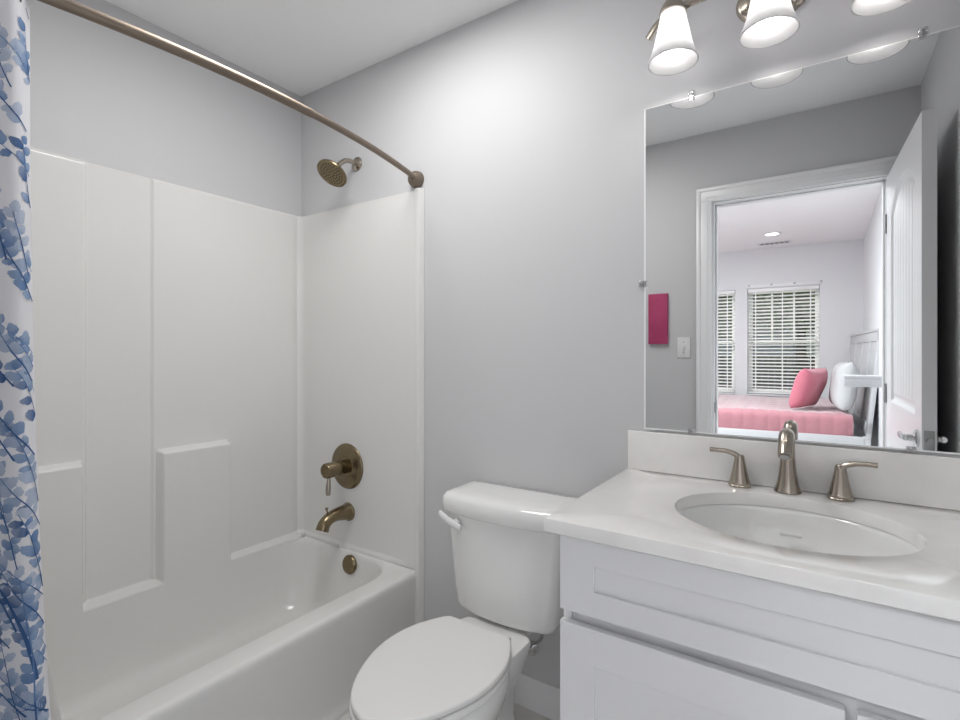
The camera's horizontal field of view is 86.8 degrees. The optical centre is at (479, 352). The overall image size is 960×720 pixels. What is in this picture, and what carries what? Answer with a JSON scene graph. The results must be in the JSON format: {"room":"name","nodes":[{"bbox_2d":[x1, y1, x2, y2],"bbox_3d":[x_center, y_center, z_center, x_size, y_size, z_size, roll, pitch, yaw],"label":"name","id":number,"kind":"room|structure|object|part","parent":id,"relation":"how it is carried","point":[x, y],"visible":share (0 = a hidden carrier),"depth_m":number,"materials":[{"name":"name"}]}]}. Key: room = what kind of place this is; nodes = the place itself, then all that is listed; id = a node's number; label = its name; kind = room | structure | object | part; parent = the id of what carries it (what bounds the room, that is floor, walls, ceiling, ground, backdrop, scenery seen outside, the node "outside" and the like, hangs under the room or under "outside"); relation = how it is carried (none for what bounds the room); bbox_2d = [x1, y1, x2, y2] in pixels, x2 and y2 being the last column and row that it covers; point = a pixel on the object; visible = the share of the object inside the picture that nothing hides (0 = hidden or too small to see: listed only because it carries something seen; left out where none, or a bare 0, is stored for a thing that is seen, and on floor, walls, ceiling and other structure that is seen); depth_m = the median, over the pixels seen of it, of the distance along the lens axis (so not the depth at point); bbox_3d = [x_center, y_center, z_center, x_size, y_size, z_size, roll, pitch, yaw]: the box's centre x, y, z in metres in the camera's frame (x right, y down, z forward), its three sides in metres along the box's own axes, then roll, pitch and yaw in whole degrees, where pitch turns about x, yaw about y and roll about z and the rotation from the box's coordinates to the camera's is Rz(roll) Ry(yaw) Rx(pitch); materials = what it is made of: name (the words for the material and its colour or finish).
{"room":"bathroom","nodes":[
{"label":"bathroom","id":0,"kind":"room"},
{"bbox_2d":[26,0,300,215],"bbox_3d":[-1.376,-0.018,1.796,0.120,2.476,1.660,0,0,34],"label":"wall","id":1,"kind":"structure","parent":0,"point":[100,95],"depth_m":1.91,"materials":[{"name":"grey paint"}]},
{"bbox_2d":[105,0,516,96],"bbox_3d":[-0.273,-1.286,1.125,2.700,0.100,1.780,0,0,34],"label":"ceiling","id":2,"kind":"structure","parent":0,"point":[302,47],"depth_m":1.93,"materials":[{"name":"white paint"}]},
{"bbox_2d":[338,703,551,719],"bbox_3d":[-0.273,1.270,1.125,2.700,0.100,1.780,0,0,34],"label":"floor","id":3,"kind":"structure","parent":0,"point":[521,713],"depth_m":1.71,"materials":[{"name":"grey tile"}]},
{"bbox_2d":[30,147,424,719],"bbox_3d":[-0.970,0.283,1.595,0.773,1.874,1.539,0,0,34],"label":"shower","id":4,"kind":"object","parent":3,"relation":"on","point":[200,357],"visible":0.99,"depth_m":1.97,"materials":[{"name":"white plastic"}]},
{"bbox_2d":[45,536,412,719],"bbox_3d":[-0.962,1.014,1.598,0.676,0.295,1.498,0,0,34],"label":"bathtub","id":5,"kind":"object","parent":4,"relation":"in","point":[138,654],"depth_m":1.80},
{"bbox_2d":[316,502,354,532],"bbox_3d":[-0.630,0.707,2.183,0.082,0.104,0.170,0,0,34],"label":"tub spout","id":6,"kind":"object","parent":4,"relation":"attached to","point":[346,511],"visible":1,"depth_m":2.17,"materials":[{"name":"brown metal"}]},
{"bbox_2d":[320,443,362,495],"bbox_3d":[-0.623,0.504,2.206,0.202,0.207,0.125,0,0,34],"label":"shower valve","id":7,"kind":"object","parent":4,"relation":"attached to","point":[346,466],"visible":1,"depth_m":2.21,"materials":[{"name":"brown metal"}]},
{"bbox_3d":[-0.649,0.569,2.171,0.022,0.079,0.023,0,0,34],"label":"lever","id":8,"kind":"part","parent":7,"relation":"part of","materials":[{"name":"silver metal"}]},
{"bbox_2d":[349,481,576,719],"bbox_3d":[-0.054,0.841,1.437,0.457,0.756,0.756,0,0,34],"label":"toilet","id":9,"kind":"object","parent":3,"relation":"on","point":[507,567],"visible":0.96,"depth_m":1.51,"materials":[{"name":"white ceramic"}]},
{"bbox_3d":[-0.135,0.837,1.317,0.353,0.018,0.467,0,0,34],"label":"seat","id":10,"kind":"part","parent":9,"relation":"part of","materials":[{"name":"white plastic"}]},
{"bbox_3d":[-0.134,0.815,1.319,0.351,0.022,0.463,0,0,34],"label":"seat lid","id":11,"kind":"part","parent":9,"relation":"part of","materials":[{"name":"white plastic"}]},
{"bbox_3d":[-0.099,0.552,1.679,0.111,0.044,0.027,0,0,43],"label":"flush lever","id":12,"kind":"part","parent":9,"relation":"part of","materials":[{"name":"white plastic"}]},
{"bbox_3d":[0.098,0.692,1.662,0.428,0.324,0.195,0,0,34],"label":"tank","id":13,"kind":"part","parent":9,"relation":"part of","materials":[{"name":"white ceramic"}]},
{"bbox_3d":[0.096,0.496,1.659,0.457,0.066,0.219,0,0,34],"label":"tank lid","id":14,"kind":"part","parent":9,"relation":"part of","materials":[{"name":"white ceramic"}]},
{"bbox_2d":[560,535,959,719],"bbox_3d":[0.667,0.800,1.083,0.825,0.838,0.555,0,0,34],"label":"vanity cabinet","id":15,"kind":"object","parent":3,"relation":"on","point":[643,636],"visible":0.77,"depth_m":0.91,"materials":[{"name":"white paint"}]},
{"bbox_3d":[0.381,0.836,0.953,0.495,0.533,0.018,0,0,34],"label":"door","id":16,"kind":"part","parent":15,"relation":"part of","materials":[{"name":"white paint"}]},
{"bbox_2d":[544,429,959,621],"bbox_3d":[0.655,0.307,1.078,0.865,0.146,0.577,0,0,34],"label":"countertop","id":17,"kind":"structure","parent":15,"relation":"on","point":[914,498],"depth_m":1.14,"materials":[{"name":"white stone"}]},
{"bbox_2d":[710,428,877,501],"bbox_3d":[0.749,0.267,1.241,0.359,0.165,0.150,0,0,34],"label":"faucet","id":18,"kind":"object","parent":17,"relation":"on","point":[787,483],"visible":1,"depth_m":1.25,"materials":[{"name":"silver metal"}]},
{"bbox_3d":[0.656,0.270,1.351,0.082,0.035,0.023,0,0,26],"label":"lever","id":19,"kind":"part","parent":18,"relation":"part of","materials":[{"name":"silver metal"}]},
{"bbox_3d":[0.684,0.308,1.338,0.055,0.082,0.055,0,0,34],"label":"handle","id":20,"kind":"part","parent":18,"relation":"part of","materials":[{"name":"silver metal"}]},
{"bbox_3d":[0.749,0.267,1.241,0.061,0.165,0.150,0,0,34],"label":"spout","id":21,"kind":"part","parent":18,"relation":"part of","materials":[{"name":"silver metal"}]},
{"bbox_3d":[0.864,0.308,1.217,0.055,0.082,0.055,0,0,34],"label":"handle","id":22,"kind":"part","parent":18,"relation":"part of","materials":[{"name":"silver metal"}]},
{"bbox_3d":[0.886,0.270,1.196,0.082,0.035,0.023,0,0,42],"label":"lever","id":23,"kind":"part","parent":18,"relation":"part of","materials":[{"name":"silver metal"}]},
{"bbox_2d":[679,504,920,555],"bbox_3d":[0.651,0.458,1.078,0.482,0.155,0.416,0,0,34],"label":"sink","id":24,"kind":"object","parent":17,"relation":"in","point":[782,527],"visible":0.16,"depth_m":1.22,"materials":[{"name":"white ceramic"}]},
{"bbox_3d":[0.729,0.836,0.719,0.315,0.533,0.018,0,0,34],"label":"door","id":25,"kind":"part","parent":15,"relation":"part of","materials":[{"name":"white paint"}]},
{"bbox_2d":[301,0,959,688],"bbox_3d":[0.192,-0.018,1.813,2.700,2.476,0.120,0,0,34],"label":"wall","id":26,"kind":"structure","parent":0,"point":[522,121],"depth_m":1.74,"materials":[{"name":"grey paint"}]},
{"bbox_2d":[37,0,423,187],"bbox_3d":[-0.637,-0.693,1.371,0.171,0.068,1.547,0,0,34],"label":"shower curtain rod","id":27,"kind":"object","parent":26,"relation":"attached to","point":[415,178],"visible":1,"depth_m":1.22,"materials":[{"name":"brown metal"}]},
{"bbox_2d":[0,0,50,719],"bbox_3d":[-0.946,0.239,0.887,0.076,1.901,0.356,0,0,42],"label":"shower curtain","id":28,"kind":"object","parent":27,"relation":"hanging from","point":[24,688],"visible":1,"depth_m":0.95,"materials":[{"name":"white fabric"}]},
{"bbox_2d":[46,647,61,719],"bbox_3d":[-0.996,0.247,0.996,0.197,1.775,0.454,0,0,34],"label":"liner","id":29,"kind":"object","parent":27,"relation":"hanging from","point":[55,714],"visible":0.02,"depth_m":1.13,"materials":[{"name":"white plastic"}]},
{"bbox_2d":[317,157,361,186],"bbox_3d":[-0.596,-0.785,2.158,0.134,0.154,0.191,0,0,34],"label":"showerhead","id":30,"kind":"object","parent":26,"relation":"attached to","point":[331,171],"visible":1,"depth_m":2.13,"materials":[{"name":"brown metal"}]},
{"bbox_3d":[-0.574,-0.812,2.187,0.023,0.062,0.117,0,0,34],"label":"shower arm","id":31,"kind":"part","parent":30,"relation":"part of","materials":[{"name":"silver metal"}]},
{"bbox_2d":[528,634,543,655],"bbox_3d":[0.177,0.949,1.692,0.120,0.186,0.095,0,0,34],"label":"supply valve","id":32,"kind":"object","parent":26,"relation":"attached to","point":[533,651],"visible":0.34,"depth_m":1.73,"materials":[{"name":"silver metal"}]},
{"bbox_2d":[514,674,559,719],"bbox_3d":[0.135,1.169,1.770,0.856,0.102,0.014,0,0,34],"label":"baseboard","id":33,"kind":"structure","parent":26,"relation":"attached to","point":[542,698],"depth_m":1.72,"materials":[{"name":"white paint"}]},
{"bbox_2d":[645,0,705,75],"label":"vanity light","id":34,"kind":"object","parent":26,"relation":"attached to","point":[674,52],"depth_m":1.35,"materials":[{"name":"white glass"}]},
{"bbox_3d":[0.519,-0.854,1.368,0.057,0.116,0.057,0,0,34],"label":"bulb","id":35,"kind":"part","parent":34,"relation":"part of","materials":[{"name":"white glass"}]},
{"bbox_3d":[0.519,-0.850,1.368,0.129,0.136,0.129,0,0,34],"label":"lamp shade","id":36,"kind":"part","parent":34,"relation":"part of","materials":[{"name":"white glass"}]},
{"bbox_2d":[736,0,805,48],"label":"vanity light","id":37,"kind":"object","parent":26,"relation":"attached to","point":[769,23],"depth_m":1.25,"materials":[{"name":"white glass"}]},
{"bbox_3d":[0.707,-0.854,1.242,0.057,0.116,0.057,0,0,34],"label":"bulb","id":38,"kind":"part","parent":37,"relation":"part of","materials":[{"name":"white glass"}]},
{"bbox_3d":[0.707,-0.850,1.242,0.129,0.136,0.129,0,0,34],"label":"lamp shade","id":39,"kind":"part","parent":37,"relation":"part of","materials":[{"name":"white glass"}]},
{"bbox_2d":[628,429,959,510],"bbox_3d":[0.812,0.292,1.309,0.863,0.116,0.020,0,0,34],"label":"backsplash","id":40,"kind":"structure","parent":26,"relation":"attached to","point":[927,480],"depth_m":1.28,"materials":[{"name":"white stone"}]},
{"bbox_2d":[640,26,959,454],"bbox_3d":[0.798,-0.260,1.323,0.765,0.983,0.012,0,0,34],"label":"wall mirror","id":41,"kind":"object","parent":26,"relation":"attached to","point":[802,225],"visible":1,"depth_m":1.29,"materials":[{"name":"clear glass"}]},
{"bbox_2d":[850,0,910,16],"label":"vanity light","id":42,"kind":"object","parent":26,"relation":"attached to","point":[864,8],"depth_m":1.17,"materials":[{"name":"white glass"}]},
{"bbox_3d":[0.893,-0.850,1.116,0.129,0.136,0.129,0,0,34],"label":"lamp shade","id":43,"kind":"part","parent":42,"relation":"part of","materials":[{"name":"white glass"}]}
]}

